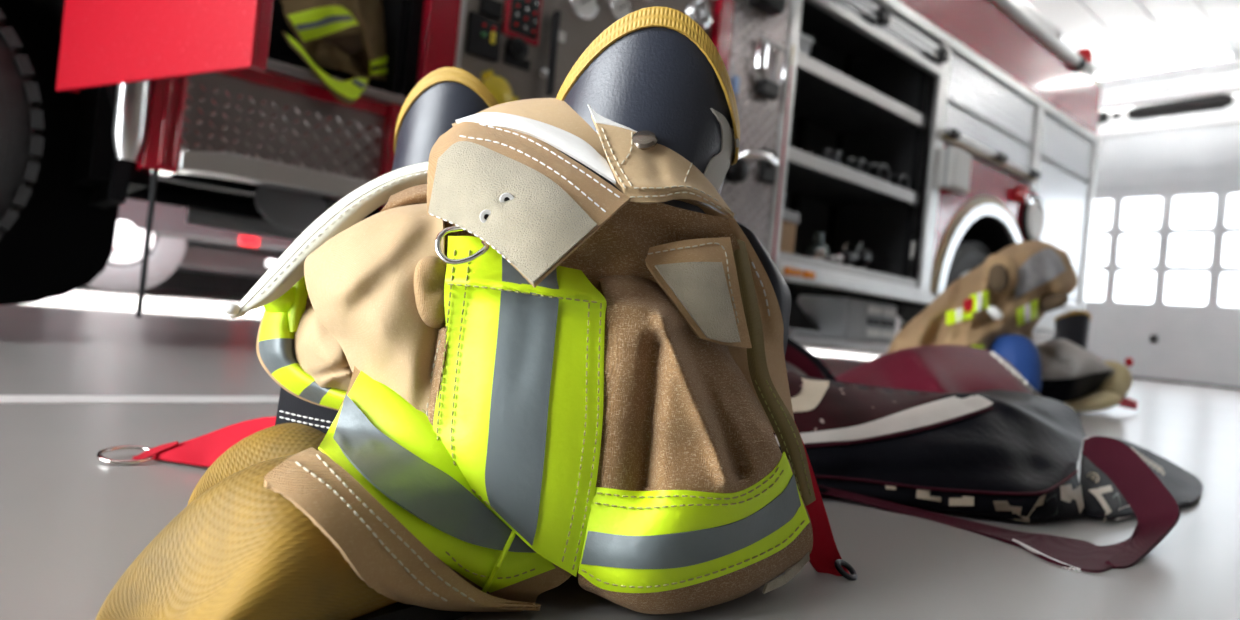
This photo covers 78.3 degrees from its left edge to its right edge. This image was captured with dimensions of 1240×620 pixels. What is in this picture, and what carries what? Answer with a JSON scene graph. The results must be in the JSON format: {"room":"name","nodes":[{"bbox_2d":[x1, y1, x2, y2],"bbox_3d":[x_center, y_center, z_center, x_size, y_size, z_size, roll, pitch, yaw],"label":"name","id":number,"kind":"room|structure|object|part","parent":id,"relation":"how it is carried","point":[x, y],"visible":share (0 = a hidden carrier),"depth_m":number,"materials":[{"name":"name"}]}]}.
{"room":"emergency services station","nodes":[
{"label":"emergency services station","id":0,"kind":"room"},
{"bbox_2d":[152,270,259,294],"bbox_3d":[-3.647,-2.734,12.710,20.900,5.400,0.200,6,-1,-41],"label":"wall","id":1,"kind":"structure","parent":0,"point":[180,279],"depth_m":10.83,"materials":[{"name":"grey"}]},
{"bbox_2d":[1097,93,1239,136],"bbox_3d":[9.926,-3.504,11.297,0.120,1.300,20.312,6,-1,-41],"label":"truss","id":2,"kind":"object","parent":1,"relation":"attached to","point":[1186,123],"depth_m":12.40,"materials":[{"name":"white metal"}]},
{"bbox_2d":[1098,94,1239,123],"bbox_3d":[8.627,-2.861,10.267,0.200,0.232,6.401,6,-1,-41],"label":"spring","id":3,"kind":"object","parent":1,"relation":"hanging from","point":[1215,102],"visible":0.74,"depth_m":10.92,"materials":[{"name":"black metal"}]},
{"bbox_2d":[1099,58,1239,109],"bbox_3d":[8.730,-3.628,10.241,0.120,1.300,20.312,6,-1,-41],"label":"truss","id":4,"kind":"object","parent":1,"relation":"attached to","point":[1231,87],"depth_m":10.99,"materials":[{"name":"white metal"}]},
{"bbox_2d":[0,286,1239,619],"bbox_3d":[1.169,0.455,7.713,40.000,0.120,38.000,6,-1,-41],"label":"floor","id":5,"kind":"structure","parent":0,"point":[72,522],"depth_m":0.85,"materials":[{"name":"concrete"}]},
{"bbox_2d":[0,395,278,402],"bbox_3d":[-0.450,0.181,1.548,4.600,0.001,0.077,6,-1,-41],"label":"floor line","id":6,"kind":"object","parent":5,"relation":"on","point":[3,398],"depth_m":1.24,"materials":[{"name":"white paint"}]},
{"bbox_2d":[187,67,498,505],"bbox_3d":[-0.252,-0.043,0.797,0.170,0.471,0.438,5,-1,17],"label":"rubber boot","id":7,"kind":"object","parent":5,"relation":"on","point":[445,95],"visible":0.1,"depth_m":0.85,"materials":[{"name":"black"}]},
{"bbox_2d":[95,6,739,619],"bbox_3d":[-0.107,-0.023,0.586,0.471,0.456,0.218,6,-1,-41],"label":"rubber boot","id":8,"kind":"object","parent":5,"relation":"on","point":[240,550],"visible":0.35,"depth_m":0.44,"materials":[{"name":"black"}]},
{"bbox_2d":[85,199,794,337],"bbox_3d":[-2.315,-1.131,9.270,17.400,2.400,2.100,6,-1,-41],"label":"utility truck","id":9,"kind":"object","parent":5,"relation":"on","point":[175,244],"visible":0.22,"depth_m":6.67,"materials":[{"name":"white metal"}]},
{"bbox_2d":[238,236,259,247],"bbox_3d":[-3.426,-0.631,7.037,0.170,0.090,0.050,6,-1,-41],"label":"marker lamp","id":10,"kind":"object","parent":9,"relation":"attached to","point":[246,241],"depth_m":7.02,"materials":[{"name":"red plastic"}]},
{"bbox_3d":[-1.809,-0.282,8.445,4.000,0.070,0.100,6,-1,-41],"label":"rail","id":11,"kind":"part","parent":9,"relation":"part of","materials":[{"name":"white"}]},
{"bbox_2d":[96,98,857,613],"bbox_3d":[-0.161,0.004,0.755,0.492,0.409,0.688,6,-1,-41],"label":"trousers","id":12,"kind":"object","parent":5,"relation":"on","point":[498,433],"visible":1,"depth_m":0.53,"materials":[{"name":"beige fabric"}]},
{"bbox_3d":[-0.294,-0.011,0.661,0.034,0.028,0.022,5,-1,0],"label":"cuff trim","id":13,"kind":"part","parent":12,"relation":"part of","materials":[{"name":"yellow fabric"}]},
{"bbox_3d":[-0.283,-0.006,0.667,0.019,0.051,0.034,6,-1,-41],"label":"cuff trim","id":14,"kind":"part","parent":12,"relation":"part of","materials":[{"name":"yellow fabric"}]},
{"bbox_3d":[-0.202,-0.011,0.614,0.104,0.178,0.212,6,-1,-20],"label":"seat panel","id":15,"kind":"part","parent":12,"relation":"part of","materials":[{"name":"beige fabric"}]},
{"bbox_3d":[-0.128,0.115,0.509,0.195,0.176,0.139,5,-1,11],"label":"leg","id":16,"kind":"part","parent":12,"relation":"part of","materials":[{"name":"yellow fabric"}]},
{"bbox_3d":[-0.083,-0.070,0.518,0.129,0.103,0.048,5,-1,25],"label":"pile panel","id":17,"kind":"part","parent":12,"relation":"part of","materials":[{"name":"beige fabric"}]},
{"bbox_3d":[-0.074,0.064,0.533,0.122,0.227,0.068,6,-1,-6],"label":"pocket panel","id":18,"kind":"part","parent":12,"relation":"part of","materials":[{"name":"yellow fabric"}]},
{"bbox_3d":[0.079,0.004,0.631,0.178,0.184,0.054,6,-1,-15],"label":"hip panel","id":19,"kind":"part","parent":12,"relation":"part of","materials":[{"name":"brown fabric"}]},
{"bbox_2d":[0,0,1103,344],"bbox_3d":[0.081,-1.210,4.331,9.750,2.925,3.264,6,-1,-41],"label":"fire engine","id":20,"kind":"object","parent":5,"relation":"on","point":[206,108],"visible":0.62,"depth_m":3.16,"materials":[{"name":"red metal"}]},
{"bbox_3d":[-1.282,-0.606,2.019,0.076,0.421,0.032,6,-1,-41],"label":"fender trim","id":21,"kind":"part","parent":20,"relation":"part of","materials":[{"name":"metal"}]},
{"bbox_3d":[-1.015,-0.967,1.698,0.765,0.918,0.008,5,-1,29],"label":"crew door","id":22,"kind":"part","parent":20,"relation":"part of","materials":[{"name":"red metal"}]},
{"bbox_3d":[-1.264,-0.568,2.112,0.090,0.373,0.140,6,-1,-41],"label":"door post","id":23,"kind":"part","parent":20,"relation":"part of","materials":[{"name":"red metal"}]},
{"bbox_3d":[-1.378,-1.280,3.044,0.360,1.040,0.630,6,-1,-41],"label":"crew seat","id":24,"kind":"part","parent":20,"relation":"part of","materials":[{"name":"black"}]},
{"bbox_3d":[-1.023,-0.548,2.398,0.670,0.360,0.190,6,-1,-41],"label":"sill panel","id":25,"kind":"part","parent":20,"relation":"part of","materials":[{"name":"silver metal"}]},
{"bbox_2d":[280,0,387,104],"bbox_3d":[-0.888,-0.905,2.498,0.449,0.524,0.304,6,-1,-41],"label":"jacket","id":26,"kind":"object","parent":20,"relation":"hanging from","point":[348,36],"visible":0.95,"depth_m":2.41,"materials":[{"name":"brown fabric"}]},
{"bbox_3d":[-0.682,-0.326,3.372,1.180,0.460,0.460,6,-1,-41],"label":"air tank","id":27,"kind":"part","parent":20,"relation":"part of","materials":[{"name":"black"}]},
{"bbox_3d":[-0.544,-1.374,2.678,0.017,1.500,0.106,6,-1,-41],"label":"panel trim","id":28,"kind":"part","parent":20,"relation":"part of","materials":[{"name":"metal"}]},
{"bbox_3d":[-0.490,-0.984,2.747,0.130,0.145,0.022,6,-1,-41],"label":"switch panel","id":29,"kind":"part","parent":20,"relation":"part of","materials":[{"name":"black paint"}]},
{"bbox_2d":[490,38,495,43],"bbox_3d":[-0.458,-0.973,2.755,0.024,0.024,0.009,6,-1,-41],"label":"lamp","id":30,"kind":"object","parent":20,"relation":"attached to","point":[492,40],"depth_m":2.75,"materials":[{"name":"yellow plastic"}]},
{"bbox_3d":[-0.300,-0.464,4.561,9.500,0.270,1.000,6,-1,-41],"label":"chassis frame","id":31,"kind":"part","parent":20,"relation":"part of","materials":[{"name":"black metal"}]},
{"bbox_3d":[-0.366,-0.961,2.831,0.110,0.104,0.067,6,-1,-41],"label":"selector knob","id":32,"kind":"part","parent":20,"relation":"part of","materials":[{"name":"black paint"}]},
{"bbox_3d":[-0.358,-1.108,2.853,0.122,0.160,0.022,6,-1,-41],"label":"control panel","id":33,"kind":"part","parent":20,"relation":"part of","materials":[{"name":"red paint"}]},
{"bbox_3d":[-0.255,-0.982,2.912,0.030,0.323,0.061,6,-1,-18],"label":"lever handle","id":34,"kind":"part","parent":20,"relation":"part of","materials":[{"name":"black paint"}]},
{"bbox_3d":[-0.230,-1.070,2.977,0.040,0.040,0.008,6,-1,-41],"label":"label plate","id":35,"kind":"part","parent":20,"relation":"part of","materials":[{"name":"white plastic"}]},
{"bbox_3d":[-0.073,-1.284,3.121,1.310,1.580,0.030,6,-1,-41],"label":"pump panel","id":36,"kind":"part","parent":20,"relation":"part of","materials":[{"name":"silver metal"}]},
{"bbox_3d":[0.552,-0.657,3.574,0.120,0.120,0.082,6,-1,-41],"label":"latch knob","id":37,"kind":"part","parent":20,"relation":"part of","materials":[{"name":"black paint"}]},
{"bbox_3d":[0.652,-0.714,3.642,0.312,0.091,0.118,6,-1,-41],"label":"grab handle","id":38,"kind":"part","parent":20,"relation":"part of","materials":[{"name":"silver metal"}]},
{"bbox_3d":[0.831,-1.030,3.870,0.080,1.700,0.062,6,-1,-41],"label":"corner post","id":39,"kind":"part","parent":20,"relation":"part of","materials":[{"name":"silver metal"}]},
{"bbox_2d":[779,209,799,253],"bbox_3d":[0.761,-0.411,4.149,0.230,0.260,0.340,6,-1,-41],"label":"cardboard box","id":40,"kind":"object","parent":20,"relation":"on","point":[790,219],"visible":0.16,"depth_m":4.05,"materials":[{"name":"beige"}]},
{"bbox_3d":[0.770,-0.511,4.150,0.230,0.060,0.340,6,-1,-41],"label":"lid","id":41,"kind":"part","parent":40,"relation":"part of","materials":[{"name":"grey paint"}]},
{"bbox_2d":[784,267,815,279],"bbox_3d":[0.935,-0.190,3.956,0.250,0.040,0.025,6,-1,-41],"label":"marker lamp","id":42,"kind":"object","parent":20,"relation":"attached to","point":[790,273],"depth_m":3.95,"materials":[{"name":"orange plastic"}]},
{"bbox_3d":[1.174,-1.017,4.958,0.040,1.560,0.040,6,-1,-41],"label":"shelf rail","id":43,"kind":"part","parent":20,"relation":"part of","materials":[{"name":"silver metal"}]},
{"bbox_2d":[798,32,813,55],"bbox_3d":[0.831,-1.389,4.171,0.206,0.170,0.386,6,-1,-41],"label":"storage bin","id":44,"kind":"object","parent":20,"relation":"on","point":[805,42],"visible":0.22,"depth_m":4.06,"materials":[{"name":"grey plastic"}]},
{"bbox_2d":[798,38,810,55],"bbox_3d":[0.830,-1.386,4.171,0.190,0.165,0.370,6,-1,-41],"label":"tub","id":45,"kind":"object","parent":44,"relation":"in","point":[804,43],"depth_m":4.06,"materials":[{"name":"grey plastic"}]},
{"bbox_2d":[804,232,842,263],"bbox_3d":[1.145,-0.345,4.350,0.284,0.205,0.192,6,-1,-41],"label":"pressure regulator","id":46,"kind":"object","parent":20,"relation":"on","point":[816,249],"visible":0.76,"depth_m":4.33,"materials":[{"name":"grey metal"}]},
{"bbox_2d":[810,148,842,165],"bbox_3d":[1.181,-0.850,4.376,0.175,0.156,0.163,5,-1,30],"label":"coupling","id":47,"kind":"object","parent":20,"relation":"on","point":[836,156],"visible":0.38,"depth_m":4.31,"materials":[{"name":"grey metal"}]},
{"bbox_3d":[1.510,-0.982,5.255,0.040,1.560,0.040,6,-1,-41],"label":"shelf rail","id":48,"kind":"part","parent":20,"relation":"part of","materials":[{"name":"metal"}]},
{"bbox_2d":[785,161,904,205],"bbox_3d":[1.155,-0.763,4.598,1.365,0.015,0.585,6,-1,-41],"label":"shelf","id":49,"kind":"object","parent":20,"relation":"attached to","point":[817,183],"depth_m":4.60,"materials":[{"name":"silver metal"}]},
{"bbox_3d":[1.331,-0.224,4.383,1.460,0.050,0.040,6,-1,-41],"label":"sill rail","id":50,"kind":"part","parent":20,"relation":"part of","materials":[{"name":"silver metal"}]},
{"bbox_2d":[792,67,913,133],"bbox_3d":[1.202,-1.256,4.602,1.365,0.015,0.585,6,-1,-41],"label":"shelf","id":51,"kind":"object","parent":20,"relation":"attached to","point":[830,103],"depth_m":4.62,"materials":[{"name":"silver metal"}]},
{"bbox_2d":[836,242,871,268],"bbox_3d":[1.399,-0.310,4.599,0.140,0.203,0.358,5,-1,37],"label":"spray nozzle","id":52,"kind":"object","parent":20,"relation":"on","point":[860,256],"visible":0.8,"depth_m":4.60,"materials":[{"name":"grey metal"}]},
{"bbox_2d":[843,157,866,173],"bbox_3d":[1.367,-0.830,4.540,0.175,0.156,0.163,5,-1,38],"label":"coupling","id":53,"kind":"object","parent":20,"relation":"on","point":[859,164],"visible":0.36,"depth_m":4.47,"materials":[{"name":"grey metal"}]},
{"bbox_3d":[1.415,-0.145,4.446,1.840,0.090,0.085,6,-1,-41],"label":"rub rail","id":54,"kind":"part","parent":20,"relation":"part of","materials":[{"name":"silver metal"}]},
{"bbox_2d":[867,163,889,181],"bbox_3d":[1.555,-0.820,4.705,0.182,0.175,0.178,6,-1,-41],"label":"coupling","id":55,"kind":"object","parent":20,"relation":"on","point":[880,171],"visible":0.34,"depth_m":4.64,"materials":[{"name":"grey metal"}]},
{"bbox_2d":[832,0,938,64],"bbox_3d":[1.484,-1.679,4.396,1.460,0.156,0.018,6,-1,-41],"label":"shutter","id":56,"kind":"object","parent":20,"relation":"hanging from","point":[896,15],"depth_m":4.54,"materials":[{"name":"metal"}]},
{"bbox_2d":[889,173,909,189],"bbox_3d":[1.741,-0.791,4.869,0.166,0.156,0.181,6,-1,-41],"label":"coupling","id":57,"kind":"object","parent":20,"relation":"on","point":[901,180],"visible":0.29,"depth_m":4.81,"materials":[{"name":"grey metal"}]},
{"bbox_2d":[908,227,917,258],"bbox_3d":[1.875,-0.428,4.890,0.050,0.200,0.050,6,-1,-41],"label":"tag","id":58,"kind":"object","parent":20,"relation":"hanging from","point":[914,233],"visible":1,"depth_m":4.87,"materials":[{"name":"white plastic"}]},
{"bbox_3d":[1.907,-0.947,4.900,0.030,1.560,0.040,6,-1,-41],"label":"shelf rail","id":59,"kind":"part","parent":20,"relation":"part of","materials":[{"name":"black metal"}]},
{"bbox_3d":[2.012,-0.887,4.925,0.130,1.660,0.068,6,-1,-41],"label":"door post","id":60,"kind":"part","parent":20,"relation":"part of","materials":[{"name":"silver metal"}]},
{"bbox_3d":[2.632,-0.359,5.472,1.490,0.791,0.070,6,-1,-41],"label":"wheel arch trim","id":61,"kind":"part","parent":20,"relation":"part of","materials":[{"name":"metal"}]},
{"bbox_3d":[2.626,-0.506,5.489,1.590,1.030,0.050,6,-1,-41],"label":"wheel arch panel","id":62,"kind":"part","parent":20,"relation":"part of","materials":[{"name":"red metal"}]},
{"bbox_3d":[2.585,-1.684,5.359,4.565,0.065,0.080,6,-1,-41],"label":"rail","id":63,"kind":"part","parent":20,"relation":"part of","materials":[{"name":"silver metal"}]},
{"bbox_2d":[945,53,1034,168],"bbox_3d":[2.654,-1.363,5.444,1.420,0.541,0.018,6,-1,-41],"label":"shutter","id":64,"kind":"object","parent":20,"relation":"hanging from","point":[986,110],"depth_m":5.40,"materials":[{"name":"metal"}]},
{"bbox_3d":[1.869,-2.032,4.729,6.480,0.490,0.045,6,-1,-41],"label":"hose bed panel","id":65,"kind":"part","parent":20,"relation":"part of","materials":[{"name":"red metal"}]},
{"bbox_2d":[1014,186,1029,201],"bbox_3d":[3.030,-0.872,5.732,0.120,0.118,0.075,6,-1,-41],"label":"marker light","id":66,"kind":"object","parent":20,"relation":"attached to","point":[1021,193],"depth_m":5.71,"materials":[{"name":"red plastic"}]},
{"bbox_3d":[3.237,-1.262,5.969,0.140,0.660,0.068,6,-1,-41],"label":"door post","id":67,"kind":"part","parent":20,"relation":"part of","materials":[{"name":"silver metal"}]},
{"bbox_2d":[1037,113,1091,304],"bbox_3d":[3.691,-0.803,6.394,1.150,1.441,0.018,6,-1,-41],"label":"shutter","id":68,"kind":"object","parent":20,"relation":"hanging from","point":[1064,185],"depth_m":6.44,"materials":[{"name":"metal"}]},
{"bbox_3d":[4.161,-0.663,6.822,0.120,1.660,0.068,6,-1,-41],"label":"door post","id":69,"kind":"part","parent":20,"relation":"part of","materials":[{"name":"white metal"}]},
{"bbox_3d":[1.903,-2.280,4.736,6.500,0.030,0.070,6,-1,-41],"label":"hose bed rail","id":70,"kind":"part","parent":20,"relation":"part of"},
{"bbox_2d":[785,338,1040,395],"bbox_3d":[0.666,0.191,1.718,0.850,0.242,0.521,6,-1,-5],"label":"duffel bag","id":71,"kind":"object","parent":5,"relation":"on","point":[950,369],"visible":0.48,"depth_m":1.64,"materials":[{"name":"red fabric"}]},
{"bbox_3d":[0.342,0.104,1.454,0.151,0.092,0.013,6,-1,-25],"label":"carry handle","id":72,"kind":"part","parent":71,"relation":"part of","materials":[{"name":"red fabric"}]},
{"bbox_3d":[0.383,0.100,1.553,0.168,0.104,0.012,6,-1,-23],"label":"carry handle","id":73,"kind":"part","parent":71,"relation":"part of","materials":[{"name":"black"}]},
{"bbox_2d":[887,240,1077,353],"bbox_3d":[1.470,0.044,3.022,0.522,0.720,1.023,5,-1,43],"label":"coat","id":74,"kind":"object","parent":5,"relation":"on","point":[1015,286],"visible":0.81,"depth_m":2.79,"materials":[{"name":"beige fabric"}]},
{"bbox_2d":[774,371,1202,572],"bbox_3d":[0.600,0.205,1.279,1.100,0.173,0.643,6,-1,-41],"label":"bag","id":75,"kind":"object","parent":5,"relation":"on","point":[1002,454],"visible":0.82,"depth_m":1.00,"materials":[{"name":"black fabric"}]},
{"bbox_3d":[0.343,0.146,1.090,0.304,0.083,0.107,6,-1,-16],"label":"printed panel","id":76,"kind":"part","parent":75,"relation":"part of","materials":[{"name":"red fabric"}]},
{"bbox_3d":[0.424,0.250,0.868,0.413,0.026,0.193,5,-1,7],"label":"carry handle","id":77,"kind":"part","parent":75,"relation":"part of","materials":[{"name":"red"}]},
{"bbox_3d":[0.633,0.227,0.934,0.097,0.108,0.373,5,-1,27],"label":"carry handle","id":78,"kind":"part","parent":75,"relation":"part of","materials":[{"name":"red"}]},
{"bbox_2d":[988,334,1041,393],"bbox_3d":[1.403,0.221,2.720,0.174,0.270,0.180,5,-1,1],"label":"helmet","id":79,"kind":"object","parent":5,"relation":"on","point":[1021,352],"visible":0.39,"depth_m":2.65,"materials":[{"name":"blue plastic"}]},
{"bbox_2d":[1054,310,1090,349],"bbox_3d":[2.147,0.228,3.737,0.150,0.446,0.385,5,-1,7],"label":"rubber boot","id":80,"kind":"object","parent":5,"relation":"on","point":[1073,326],"visible":0.26,"depth_m":3.56,"materials":[{"name":"black rubber"}]},
{"bbox_2d":[1037,339,1137,411],"bbox_3d":[1.961,0.277,3.297,0.858,0.296,0.413,6,-1,-41],"label":"trousers","id":81,"kind":"object","parent":5,"relation":"on","point":[1073,376],"visible":0.91,"depth_m":3.07,"materials":[{"name":"grey fabric"}]},
{"bbox_3d":[1.952,0.377,3.150,0.212,0.092,0.160,5,-1,3],"label":"leg","id":82,"kind":"part","parent":81,"relation":"part of","materials":[{"name":"beige fabric"}]},
{"bbox_2d":[790,68,1239,351],"bbox_3d":[10.767,-1.357,11.986,0.300,5.400,20.000,6,-1,-41],"label":"wall","id":83,"kind":"structure","parent":0,"point":[1193,81],"depth_m":13.60,"materials":[{"name":"grey paint"}]},
{"bbox_2d":[1032,113,1239,389],"bbox_3d":[9.564,-1.061,13.085,0.200,4.600,4.420,6,-1,-41],"label":"door","id":84,"kind":"structure","parent":83,"relation":"in","point":[1175,343],"depth_m":13.17,"materials":[{"name":"grey metal"}]},
{"bbox_3d":[9.396,0.867,13.082,0.056,0.674,4.200,6,-1,-41],"label":"panel","id":85,"kind":"part","parent":84,"relation":"part of","materials":[{"name":"grey metal"}]},
{"bbox_3d":[9.456,0.240,13.088,0.056,0.594,4.200,6,-1,-41],"label":"panel","id":86,"kind":"part","parent":84,"relation":"part of","materials":[{"name":"grey metal"}]},
{"bbox_3d":[9.703,-2.331,13.111,0.056,0.649,4.200,6,-1,-41],"label":"panel","id":87,"kind":"part","parent":84,"relation":"part of","materials":[{"name":"grey metal"}]},
{"bbox_3d":[9.764,-2.975,13.117,0.056,0.654,4.200,6,-1,-41],"label":"panel","id":88,"kind":"part","parent":84,"relation":"part of","materials":[{"name":"grey metal"}]},
{"bbox_2d":[1024,0,1239,73],"bbox_3d":[3.258,-4.904,5.147,20.900,0.200,20.000,6,-1,-41],"label":"ceiling","id":89,"kind":"structure","parent":0,"point":[1120,34],"depth_m":11.67,"materials":[{"name":"white paint"}]},
{"bbox_2d":[1093,35,1238,78],"bbox_3d":[8.444,-4.044,12.281,0.220,0.490,2.400,6,-1,-41],"label":"ceiling light","id":90,"kind":"object","parent":89,"relation":"attached to","point":[1234,54],"visible":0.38,"depth_m":11.94,"materials":[{"name":"white metal"}]}
]}

